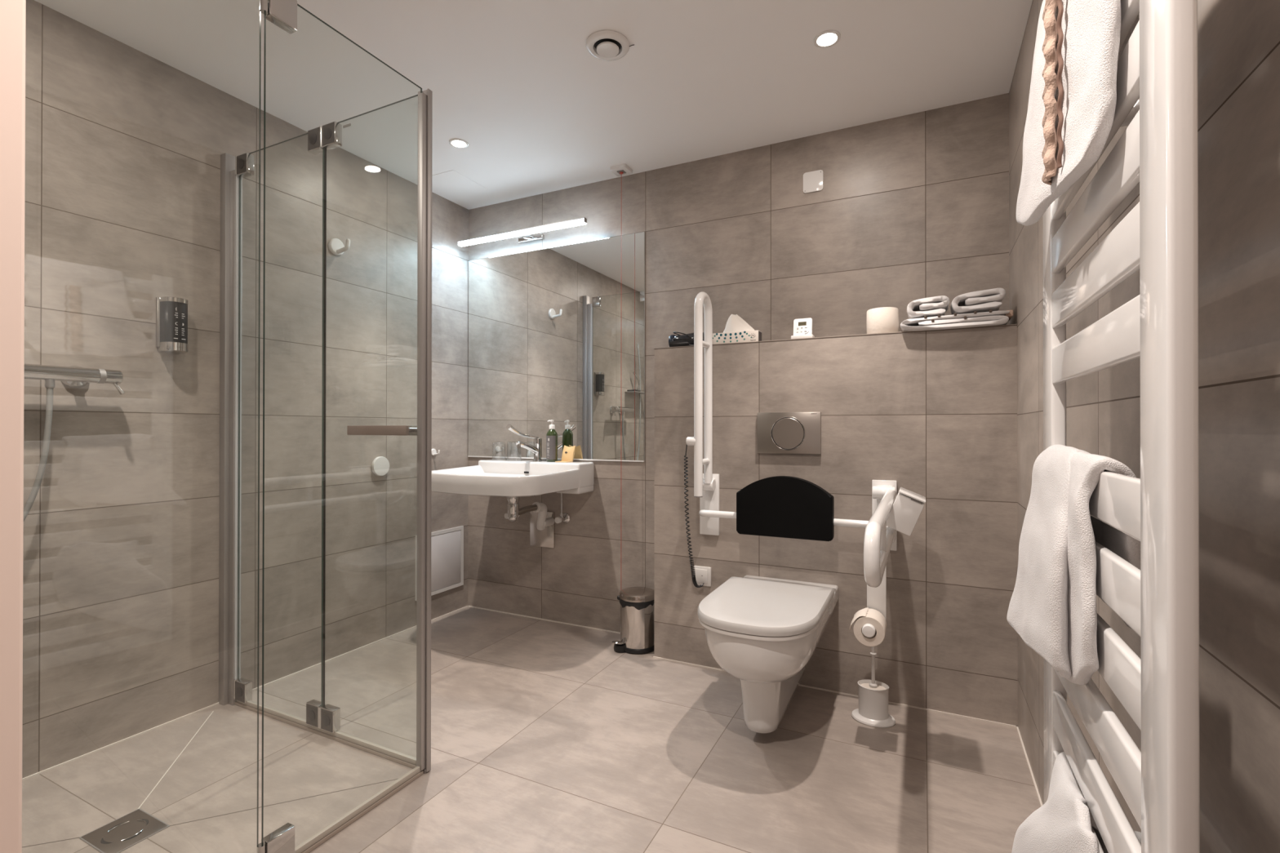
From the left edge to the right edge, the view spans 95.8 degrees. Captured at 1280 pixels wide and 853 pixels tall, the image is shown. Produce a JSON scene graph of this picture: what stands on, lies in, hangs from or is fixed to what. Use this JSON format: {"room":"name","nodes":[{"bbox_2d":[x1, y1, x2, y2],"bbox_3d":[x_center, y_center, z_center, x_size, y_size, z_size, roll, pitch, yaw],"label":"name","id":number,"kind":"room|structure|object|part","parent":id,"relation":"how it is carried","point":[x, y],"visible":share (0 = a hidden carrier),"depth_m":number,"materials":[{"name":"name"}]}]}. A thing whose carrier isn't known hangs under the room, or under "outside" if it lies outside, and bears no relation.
{"room":"accessible bathroom","nodes":[
{"label":"accessible bathroom","id":0,"kind":"room"},
{"bbox_2d":[22,0,468,778],"bbox_3d":[-1.557,-0.110,2.198,0.100,2.249,2.450,0,0,26],"label":"wall","id":1,"kind":"structure","parent":0,"point":[124,146],"depth_m":2.04,"materials":[{"name":"tile"}]},
{"bbox_2d":[24,363,124,395],"bbox_3d":[-1.715,-0.142,1.666,0.084,0.086,0.343,0,0,26],"label":"shower mixer","id":2,"kind":"object","parent":1,"relation":"attached to","point":[73,376],"visible":0.77,"depth_m":1.70,"materials":[{"name":"silver metal"}]},
{"bbox_2d":[23,387,53,520],"bbox_3d":[-1.779,-0.189,1.512,0.032,1.120,0.356,0,0,27],"label":"shower hose","id":3,"kind":"object","parent":2,"relation":"hanging from","point":[49,402],"visible":0.81,"depth_m":1.65,"materials":[{"name":"grey metal"}]},
{"bbox_3d":[-1.617,-0.118,1.794,0.029,0.039,0.013,0,0,-32],"label":"lever","id":4,"kind":"part","parent":2,"relation":"part of","materials":[{"name":"silver metal"}]},
{"bbox_2d":[155,296,188,353],"bbox_3d":[-1.579,-0.344,1.964,0.066,0.182,0.082,0,0,26],"label":"soap dispenser","id":5,"kind":"object","parent":1,"relation":"attached to","point":[171,313],"visible":1,"depth_m":1.94,"materials":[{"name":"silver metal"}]},
{"bbox_3d":[-1.604,-0.351,1.975,0.012,0.168,0.082,0,0,26],"label":"plate","id":6,"kind":"part","parent":5,"relation":"part of","materials":[{"name":"silver metal"}]},
{"bbox_2d":[173,307,185,339],"bbox_3d":[-1.553,-0.350,1.950,0.001,0.110,0.034,0,0,26],"label":"print","id":7,"kind":"object","parent":5,"relation":"on","point":[179,313],"depth_m":1.95,"materials":[{"name":"grey"}]},
{"bbox_2d":[218,152,242,705],"bbox_3d":[-1.497,0.008,2.127,0.070,2.012,0.056,0,0,26],"label":"shower door frame","id":8,"kind":"object","parent":1,"relation":"attached to","point":[229,181],"visible":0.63,"depth_m":2.11,"materials":[{"name":"silver metal"}]},
{"bbox_2d":[233,90,422,764],"bbox_3d":[-1.064,0.006,1.890,0.925,1.991,0.076,0,0,26],"label":"shower door","id":9,"kind":"structure","parent":8,"relation":"attached to","point":[320,717],"depth_m":1.90,"materials":[{"name":"silver glass"}]},
{"bbox_3d":[-1.254,0.001,2.007,0.467,1.975,0.006,0,0,26],"label":"glass","id":10,"kind":"part","parent":9,"relation":"part of","materials":[{"name":"grey"}]},
{"bbox_3d":[-0.845,0.001,1.807,0.428,1.975,0.006,0,0,26],"label":"glass","id":11,"kind":"part","parent":9,"relation":"part of","materials":[{"name":"grey"}]},
{"bbox_3d":[-0.780,0.011,1.715,0.250,0.029,0.012,0,0,26],"label":"handle","id":12,"kind":"part","parent":9,"relation":"part of","materials":[{"name":"silver metal"}]},
{"bbox_3d":[-0.670,0.011,1.692,0.016,0.016,0.044,0,0,26],"label":"handle post","id":13,"kind":"part","parent":9,"relation":"part of","materials":[{"name":"silver metal"}]},
{"bbox_2d":[22,605,467,781],"bbox_3d":[-1.478,1.012,2.238,0.005,0.005,2.300,0,0,26],"label":"baseboard","id":14,"kind":"structure","parent":1,"relation":"attached to","point":[308,668],"depth_m":2.02,"materials":[{"name":"grey tile"}]},
{"bbox_2d":[328,238,350,255],"bbox_3d":[-1.295,-0.788,2.518,0.089,0.071,0.071,0,0,26],"label":"wall hook","id":15,"kind":"object","parent":1,"relation":"attached to","point":[335,246],"visible":1,"depth_m":2.52,"materials":[{"name":"white plastic"}]},
{"bbox_3d":[-1.292,-0.784,2.516,0.081,0.058,0.018,0,0,26],"label":"hook arm","id":16,"kind":"part","parent":15,"relation":"part of","materials":[{"name":"white plastic"}]},
{"bbox_2d":[371,456,389,475],"bbox_3d":[-1.227,0.188,2.735,0.018,0.092,0.092,0,0,26],"label":"wall cap","id":17,"kind":"object","parent":1,"relation":"attached to","point":[380,464],"visible":1,"depth_m":2.73,"materials":[{"name":"white plastic"}]},
{"bbox_2d":[431,448,439,455],"bbox_3d":[-1.067,0.136,3.029,0.046,0.037,0.037,0,0,26],"label":"towel hook","id":18,"kind":"object","parent":1,"relation":"attached to","point":[433,451],"visible":0.96,"depth_m":3.03,"materials":[{"name":"white plastic"}]},
{"bbox_2d":[415,525,463,600],"bbox_3d":[-1.063,0.720,3.082,0.007,0.329,0.336,0,0,26],"label":"access panel","id":19,"kind":"object","parent":1,"relation":"attached to","point":[446,548],"visible":0.67,"depth_m":3.11,"materials":[{"name":"white plastic"}]},
{"bbox_3d":[-1.063,0.720,3.082,0.006,0.289,0.296,0,0,26],"label":"panel door","id":20,"kind":"part","parent":19,"relation":"part of","materials":[{"name":"white"}]},
{"bbox_2d":[22,606,1039,852],"bbox_3d":[-0.422,1.062,1.442,2.800,0.100,3.000,0,0,26],"label":"floor","id":21,"kind":"structure","parent":0,"point":[546,737],"depth_m":1.71,"materials":[{"name":"tile"}]},
{"bbox_2d":[79,808,169,852],"bbox_3d":[-1.283,1.010,1.441,0.150,0.004,0.122,0,0,26],"label":"floor drain","id":22,"kind":"object","parent":21,"relation":"on","point":[124,833],"visible":1,"depth_m":1.44,"materials":[{"name":"silver metal"}]},
{"bbox_2d":[137,711,213,808],"bbox_3d":[-1.421,1.012,1.790,0.003,0.001,0.569,0,0,-20],"label":"trim","id":23,"kind":"structure","parent":21,"relation":"on","point":[213,711],"depth_m":1.74,"materials":[{"name":"beige"}]},
{"bbox_2d":[22,778,397,848],"bbox_3d":[-1.299,1.011,1.460,0.972,0.001,0.962,0,0,26],"label":"trim","id":24,"kind":"structure","parent":21,"relation":"on","point":[396,779],"depth_m":1.52,"materials":[{"name":"brown"}]},
{"bbox_2d":[235,701,416,768],"bbox_3d":[-1.069,1.008,1.913,0.945,0.011,0.014,0,0,26],"label":"trim","id":25,"kind":"structure","parent":21,"relation":"on","point":[320,733],"depth_m":1.87,"materials":[{"name":"silver metal"}]},
{"bbox_2d":[302,770,423,852],"bbox_3d":[-0.862,1.006,1.227,0.014,0.011,1.026,0,0,26],"label":"trim","id":26,"kind":"structure","parent":21,"relation":"on","point":[360,815],"depth_m":1.50,"materials":[{"name":"silver metal"}]},
{"bbox_2d":[422,88,432,773],"bbox_3d":[-0.628,0.011,1.701,0.025,2.003,0.020,0,0,26],"label":"shower door frame","id":27,"kind":"object","parent":21,"relation":"on","point":[428,92],"visible":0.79,"depth_m":1.70,"materials":[{"name":"silver metal"}]},
{"bbox_2d":[257,0,426,852],"bbox_3d":[-0.860,0.005,1.250,0.038,1.988,1.002,0,0,28],"label":"shower door","id":28,"kind":"structure","parent":27,"relation":"attached to","point":[282,13],"depth_m":1.67,"materials":[{"name":"clear glass"}]},
{"bbox_3d":[-0.974,-0.002,1.044,0.006,1.975,0.532,0,0,30],"label":"glass","id":29,"kind":"part","parent":28,"relation":"part of","materials":[{"name":"grey"}]},
{"bbox_2d":[611,586,653,653],"bbox_3d":[-0.018,0.885,2.653,0.181,0.263,0.194,0,0,26],"label":"pedal bin","id":30,"kind":"object","parent":21,"relation":"on","point":[637,603],"visible":0.92,"depth_m":2.59,"materials":[{"name":"silver metal"}]},
{"bbox_3d":[-0.010,0.769,2.661,0.169,0.031,0.169,0,0,26],"label":"lid","id":31,"kind":"part","parent":30,"relation":"part of","materials":[{"name":"silver metal"}]},
{"bbox_2d":[851,646,895,728],"bbox_3d":[0.809,0.820,2.006,0.143,0.390,0.119,0,0,26],"label":"toilet brush","id":32,"kind":"object","parent":21,"relation":"on","point":[873,695],"visible":0.87,"depth_m":1.98,"materials":[{"name":"white plastic"}]},
{"bbox_3d":[0.809,0.768,2.006,0.026,0.286,0.026,0,0,26],"label":"handle","id":33,"kind":"part","parent":32,"relation":"part of","materials":[{"name":"white plastic"}]},
{"bbox_2d":[35,0,1032,209],"bbox_3d":[-0.322,-1.286,1.653,2.800,0.100,2.550,0,0,26],"label":"ceiling","id":34,"kind":"structure","parent":0,"point":[519,82],"depth_m":2.00,"materials":[{"name":"white paint"}]},
{"bbox_2d":[413,169,488,199],"bbox_3d":[-0.961,-1.231,2.949,0.270,0.002,0.255,0,0,26],"label":"ceiling hatch","id":35,"kind":"object","parent":34,"relation":"attached to","point":[451,184],"visible":1,"depth_m":2.95,"materials":[{"name":"white paint"}]},
{"bbox_2d":[448,137,468,148],"bbox_3d":[-0.788,-1.231,2.514,0.082,0.004,0.082,0,0,26],"label":"recessed light","id":36,"kind":"object","parent":34,"relation":"in","point":[457,143],"visible":1,"depth_m":2.51,"materials":[{"name":"white ceramic"}]},
{"bbox_3d":[-0.788,-1.230,2.514,0.057,0.003,0.057,0,0,26],"label":"bulb","id":37,"kind":"part","parent":36,"relation":"part of","materials":[{"name":"white glass"}]},
{"bbox_2d":[586,30,634,60],"bbox_3d":[-0.101,-1.224,1.867,0.150,0.022,0.142,0,0,26],"label":"ceiling vent","id":38,"kind":"object","parent":34,"relation":"in","point":[603,45],"visible":1,"depth_m":1.85,"materials":[{"name":"white plastic"}]},
{"bbox_2d":[610,163,632,232],"bbox_3d":[-0.089,-0.162,2.756,0.082,2.139,0.082,0,0,26],"label":"switch","id":39,"kind":"object","parent":34,"relation":"attached to","point":[620,170],"visible":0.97,"depth_m":2.75,"materials":[{"name":"white plastic"}]},
{"bbox_3d":[-0.089,-0.152,2.756,0.002,2.119,0.002,0,0,26],"label":"cord","id":40,"kind":"part","parent":39,"relation":"part of","materials":[{"name":"fabric"}]},
{"bbox_2d":[813,29,840,48],"bbox_3d":[0.595,-1.232,1.839,0.082,0.004,0.082,0,0,26],"label":"recessed light","id":41,"kind":"object","parent":34,"relation":"in","point":[826,38],"visible":1,"depth_m":1.83,"materials":[{"name":"white ceramic"}]},
{"bbox_3d":[0.595,-1.232,1.839,0.057,0.003,0.057,0,0,26],"label":"bulb","id":42,"kind":"part","parent":41,"relation":"part of","materials":[{"name":"white glass"}]},
{"bbox_2d":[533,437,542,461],"bbox_3d":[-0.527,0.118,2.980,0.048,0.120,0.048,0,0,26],"label":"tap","id":43,"kind":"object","parent":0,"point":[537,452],"depth_m":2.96,"materials":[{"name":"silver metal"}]},
{"bbox_2d":[467,93,1008,632],"bbox_3d":[0.217,-0.107,2.748,2.800,2.249,0.100,0,0,26],"label":"wall","id":44,"kind":"structure","parent":0,"point":[908,208],"depth_m":2.57,"materials":[{"name":"tile"}]},
{"bbox_2d":[504,512,519,519],"bbox_3d":[-0.688,0.401,3.088,0.052,0.196,0.082,0,0,26],"label":"angle valve","id":45,"kind":"object","parent":44,"relation":"attached to","point":[506,513],"visible":0.12,"depth_m":3.05,"materials":[{"name":"silver metal"}]},
{"bbox_2d":[431,458,594,497],"bbox_3d":[-0.642,0.252,2.780,0.633,0.150,0.594,0,0,26],"label":"washbasin","id":46,"kind":"object","parent":44,"relation":"attached to","point":[491,477],"visible":0.94,"depth_m":2.63,"materials":[{"name":"white ceramic"}]},
{"bbox_2d":[506,423,542,461],"bbox_3d":[-0.573,0.083,2.887,0.048,0.190,0.256,0,0,26],"label":"faucet","id":47,"kind":"object","parent":46,"relation":"on","point":[536,449],"visible":0.99,"depth_m":2.93,"materials":[{"name":"silver metal"}]},
{"bbox_3d":[-0.584,0.027,2.880,0.029,0.080,0.233,0,0,26],"label":"lever","id":48,"kind":"part","parent":47,"relation":"part of","materials":[{"name":"silver metal"}]},
{"bbox_3d":[-0.568,0.107,2.912,0.033,0.069,0.152,0,0,31],"label":"spout","id":49,"kind":"part","parent":47,"relation":"part of","materials":[{"name":"silver metal"}]},
{"bbox_2d":[506,497,555,548],"bbox_3d":[-0.540,0.481,2.892,0.152,0.304,0.357,0,0,10],"label":"trap","id":50,"kind":"object","parent":46,"relation":"attached to","point":[542,522],"visible":0.93,"depth_m":2.98,"materials":[{"name":"silver metal"}]},
{"bbox_3d":[-0.514,0.540,3.043,0.153,0.188,0.010,0,0,26],"label":"wall plate","id":51,"kind":"part","parent":50,"relation":"part of","materials":[{"name":"silver metal"}]},
{"bbox_2d":[546,419,557,462],"bbox_3d":[-0.446,0.072,2.929,0.057,0.212,0.058,0,0,26],"label":"soap bottle","id":52,"kind":"object","parent":46,"relation":"on","point":[552,435],"visible":1,"depth_m":2.91,"materials":[{"name":"green plastic"}]},
{"bbox_2d":[561,445,575,462],"bbox_3d":[-0.364,0.137,2.926,0.066,0.081,0.038,0,0,26],"label":"packet","id":53,"kind":"object","parent":46,"relation":"on","point":[568,453],"visible":0.91,"depth_m":2.92,"materials":[{"name":"brown paper"}]},
{"bbox_2d":[457,217,586,246],"bbox_3d":[-0.601,-0.997,3.022,0.803,0.026,0.134,0,0,26],"label":"lamp","id":54,"kind":"object","parent":44,"relation":"attached to","point":[526,233],"visible":1,"depth_m":2.98,"materials":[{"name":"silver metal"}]},
{"bbox_3d":[-0.600,-1.001,3.027,0.050,0.010,0.088,0,0,26],"label":"arm","id":55,"kind":"part","parent":54,"relation":"part of","materials":[{"name":"silver metal"}]},
{"bbox_2d":[467,231,644,462],"bbox_3d":[-0.474,-0.384,3.027,1.102,1.109,0.009,0,0,26],"label":"wall mirror","id":56,"kind":"object","parent":44,"relation":"attached to","point":[557,334],"visible":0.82,"depth_m":2.99,"materials":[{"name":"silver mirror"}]},
{"bbox_2d":[554,493,569,523],"bbox_3d":[-0.400,0.401,2.947,0.052,0.196,0.082,0,0,26],"label":"angle valve","id":57,"kind":"object","parent":44,"relation":"attached to","point":[565,517],"visible":0.97,"depth_m":2.94,"materials":[{"name":"silver metal"}]},
{"bbox_3d":[-0.412,0.473,2.922,0.034,0.032,0.027,0,0,26],"label":"handle","id":58,"kind":"part","parent":57,"relation":"part of","materials":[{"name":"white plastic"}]},
{"bbox_2d":[467,605,1017,728],"bbox_3d":[0.149,1.014,2.609,2.600,0.005,0.202,0,0,26],"label":"baseboard","id":59,"kind":"structure","parent":44,"relation":"attached to","point":[804,686],"depth_m":2.25,"materials":[{"name":"grey tile"}]},
{"bbox_2d":[803,169,823,193],"bbox_3d":[0.731,-1.034,2.441,0.082,0.086,0.006,0,0,26],"label":"cover","id":60,"kind":"object","parent":44,"relation":"attached to","point":[813,181],"visible":1,"depth_m":2.44,"materials":[{"name":"white plastic"}]},
{"bbox_2d":[653,324,1017,726],"bbox_3d":[0.711,0.335,2.337,1.350,1.362,0.200,0,0,26],"label":"wall","id":61,"kind":"structure","parent":0,"point":[933,413],"depth_m":2.14,"materials":[{"name":"tile"}]},
{"bbox_2d":[668,331,703,346],"bbox_3d":[0.225,-0.383,2.534,0.200,0.073,0.088,0,0,26],"label":"hair dryer","id":62,"kind":"object","parent":61,"relation":"on","point":[685,340],"visible":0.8,"depth_m":2.53,"materials":[{"name":"black plastic"}]},
{"bbox_2d":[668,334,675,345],"bbox_3d":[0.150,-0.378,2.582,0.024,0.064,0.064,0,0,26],"label":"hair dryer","id":63,"kind":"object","parent":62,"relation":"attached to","point":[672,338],"depth_m":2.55,"materials":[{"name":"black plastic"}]},
{"bbox_3d":[0.183,-0.364,2.536,0.106,0.034,0.035,0,0,6],"label":"handle","id":64,"kind":"part","parent":62,"relation":"part of","materials":[{"name":"black plastic"}]},
{"bbox_3d":[0.224,-0.383,2.516,0.184,0.073,0.027,0,0,30],"label":"cord","id":65,"kind":"part","parent":62,"relation":"part of","materials":[{"name":"black plastic"}]},
{"bbox_2d":[693,565,711,586],"bbox_3d":[0.262,0.631,2.440,0.078,0.080,0.012,0,0,26],"label":"wall box","id":66,"kind":"object","parent":61,"relation":"attached to","point":[703,574],"visible":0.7,"depth_m":2.43,"materials":[{"name":"white plastic"}]},
{"bbox_2d":[685,291,719,535],"bbox_3d":[0.249,-0.042,2.340,0.084,0.991,0.208,0,0,26],"label":"grab bar","id":67,"kind":"object","parent":61,"relation":"attached to","point":[706,485],"visible":1,"depth_m":2.34,"materials":[{"name":"white metal"}]},
{"bbox_2d":[684,444,703,587],"bbox_3d":[0.211,0.365,2.355,0.040,0.614,0.183,0,0,26],"label":"cable","id":68,"kind":"object","parent":67,"relation":"hanging from","point":[694,580],"visible":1,"depth_m":2.33,"materials":[{"name":"black plastic"}]},
{"bbox_3d":[0.253,-0.133,2.307,0.034,0.808,0.149,0,0,26],"label":"rail","id":69,"kind":"part","parent":67,"relation":"part of","materials":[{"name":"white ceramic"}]},
{"bbox_3d":[0.292,0.326,2.426,0.084,0.256,0.013,0,0,26],"label":"wall plate","id":70,"kind":"part","parent":67,"relation":"part of","materials":[{"name":"white plastic"}]},
{"bbox_2d":[712,314,761,344],"bbox_3d":[0.401,-0.409,2.424,0.208,0.126,0.061,0,0,26],"label":"tissue box","id":71,"kind":"object","parent":61,"relation":"on","point":[736,330],"visible":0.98,"depth_m":2.40,"materials":[{"name":"beige cardboard"}]},
{"bbox_2d":[697,574,838,733],"bbox_3d":[0.442,0.772,1.975,0.378,0.406,0.688,0,0,26],"label":"toilet","id":72,"kind":"object","parent":61,"relation":"attached to","point":[763,632],"visible":1,"depth_m":1.77,"materials":[{"name":"white ceramic"}]},
{"bbox_3d":[0.404,0.583,1.897,0.378,0.028,0.514,0,0,26],"label":"lid","id":73,"kind":"part","parent":72,"relation":"part of","materials":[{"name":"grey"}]},
{"bbox_3d":[0.404,0.606,1.898,0.372,0.011,0.509,0,0,26],"label":"seat","id":74,"kind":"part","parent":72,"relation":"part of","materials":[{"name":"white plastic"}]},
{"bbox_2d":[698,475,868,541],"bbox_3d":[0.560,0.298,2.205,0.712,0.225,0.154,0,0,26],"label":"backrest","id":75,"kind":"object","parent":61,"relation":"attached to","point":[777,506],"visible":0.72,"depth_m":2.13,"materials":[{"name":"black plastic"}]},
{"bbox_3d":[0.567,0.354,2.218,0.712,0.040,0.123,0,0,26],"label":"support rail","id":76,"kind":"part","parent":75,"relation":"part of","materials":[{"name":"white metal"}]},
{"bbox_2d":[757,412,821,454],"bbox_3d":[0.586,0.026,2.280,0.248,0.164,0.018,0,0,26],"label":"flush plate","id":77,"kind":"object","parent":61,"relation":"attached to","point":[778,433],"visible":1,"depth_m":2.27,"materials":[{"name":"silver metal"}]},
{"bbox_2d":[791,317,814,338],"bbox_3d":[0.645,-0.387,2.292,0.084,0.082,0.045,0,0,26],"label":"display","id":78,"kind":"object","parent":61,"relation":"on","point":[802,327],"visible":0.96,"depth_m":2.28,"materials":[{"name":"white plastic"}]},
{"bbox_2d":[866,306,898,333],"bbox_3d":[0.922,-0.395,2.198,0.114,0.097,0.114,0,0,26],"label":"toilet roll","id":79,"kind":"object","parent":61,"relation":"on","point":[883,319],"visible":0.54,"depth_m":2.15,"materials":[{"name":"beige paper"}]},
{"bbox_2d":[862,480,925,637],"bbox_3d":[0.733,0.429,1.685,0.181,0.466,0.954,0,0,26],"label":"grab bar","id":80,"kind":"object","parent":61,"relation":"attached to","point":[892,513],"visible":0.98,"depth_m":1.77,"materials":[{"name":"white plastic"}]},
{"bbox_2d":[848,607,886,646],"bbox_3d":[0.739,0.648,1.871,0.106,0.096,0.096,0,0,26],"label":"toilet roll","id":81,"kind":"object","parent":80,"relation":"on","point":[864,616],"visible":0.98,"depth_m":1.83,"materials":[{"name":"beige paper"}]},
{"bbox_3d":[0.710,0.295,1.681,0.034,0.151,0.924,0,0,26],"label":"rail","id":82,"kind":"part","parent":80,"relation":"part of","materials":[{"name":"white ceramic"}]},
{"bbox_3d":[0.900,0.326,2.128,0.084,0.256,0.013,0,0,26],"label":"wall plate","id":83,"kind":"part","parent":80,"relation":"part of","materials":[{"name":"white plastic"}]},
{"bbox_2d":[900,310,1013,331],"bbox_3d":[1.131,-0.369,2.082,0.348,0.051,0.176,0,0,26],"label":"bath towel","id":84,"kind":"object","parent":61,"relation":"on","point":[991,317],"visible":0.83,"depth_m":2.00,"materials":[{"name":"white fabric"}]},
{"bbox_2d":[906,295,949,319],"bbox_3d":[1.053,-0.426,2.116,0.139,0.071,0.154,0,0,26],"label":"folded hand towel","id":85,"kind":"object","parent":84,"relation":"on","point":[934,306],"visible":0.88,"depth_m":2.05,"materials":[{"name":"white fabric"}]},
{"bbox_2d":[950,288,1005,315],"bbox_3d":[1.193,-0.434,2.048,0.164,0.076,0.154,0,0,26],"label":"folded hand towel","id":86,"kind":"object","parent":84,"relation":"on","point":[984,300],"visible":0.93,"depth_m":1.99,"materials":[{"name":"white fabric"}]},
{"bbox_2d":[1008,0,1279,852],"bbox_3d":[0.769,-0.114,0.807,0.100,2.249,2.900,0,0,26],"label":"wall","id":87,"kind":"structure","parent":0,"point":[1238,41],"depth_m":0.61,"materials":[{"name":"tile"}]},
{"bbox_2d":[1016,726,1042,804],"bbox_3d":[0.809,1.009,1.007,0.005,0.005,2.102,0,0,26],"label":"baseboard","id":88,"kind":"structure","parent":87,"relation":"attached to","point":[1017,728],"depth_m":1.71,"materials":[{"name":"beige tile"}]},
{"bbox_2d":[1043,0,1199,852],"bbox_3d":[0.562,0.125,0.635,0.120,1.470,0.508,0,0,26],"label":"towel radiator","id":89,"kind":"object","parent":87,"relation":"attached to","point":[1159,784],"visible":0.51,"depth_m":0.48,"materials":[{"name":"white metal"}]},
{"bbox_3d":[0.613,0.126,0.855,0.018,1.470,0.067,0,0,26],"label":"post","id":90,"kind":"part","parent":89,"relation":"part of","materials":[{"name":"white metal"}]},
{"bbox_2d":[1012,753,1108,852],"bbox_3d":[0.544,0.618,0.727,0.080,0.395,0.334,0,0,21],"label":"towel","id":91,"kind":"object","parent":89,"relation":"hanging from","point":[1063,823],"visible":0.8,"depth_m":0.70,"materials":[{"name":"white fabric"}]},
{"bbox_2d":[1008,444,1140,683],"bbox_3d":[0.551,0.168,0.752,0.087,0.289,0.373,0,0,26],"label":"towel","id":92,"kind":"object","parent":89,"relation":"hanging from","point":[1054,604],"visible":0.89,"depth_m":0.65,"materials":[{"name":"white fabric"}]},
{"bbox_2d":[1015,0,1139,223],"bbox_3d":[0.510,-0.429,0.675,0.085,0.348,0.355,0,0,26],"label":"hanging towel","id":93,"kind":"object","parent":89,"relation":"hanging from","point":[1073,83],"visible":0.98,"depth_m":0.61,"materials":[{"name":"white fabric"}]},
{"bbox_3d":[0.419,0.124,0.459,0.018,1.470,0.067,0,0,26],"label":"post","id":94,"kind":"part","parent":89,"relation":"part of","materials":[{"name":"white metal"}]},
{"bbox_3d":[-0.851,-0.116,0.571,2.600,2.249,0.150,0,0,26],"label":"wall","id":95,"kind":"structure","parent":0,"visible":0},
{"bbox_2d":[0,0,26,852],"bbox_3d":[-0.161,-0.042,0.234,1.025,2.100,0.172,0,0,26],"label":"trim","id":96,"kind":"structure","parent":95,"relation":"attached to","point":[12,12],"depth_m":0.49,"materials":[{"name":"beige paint"}]}
]}

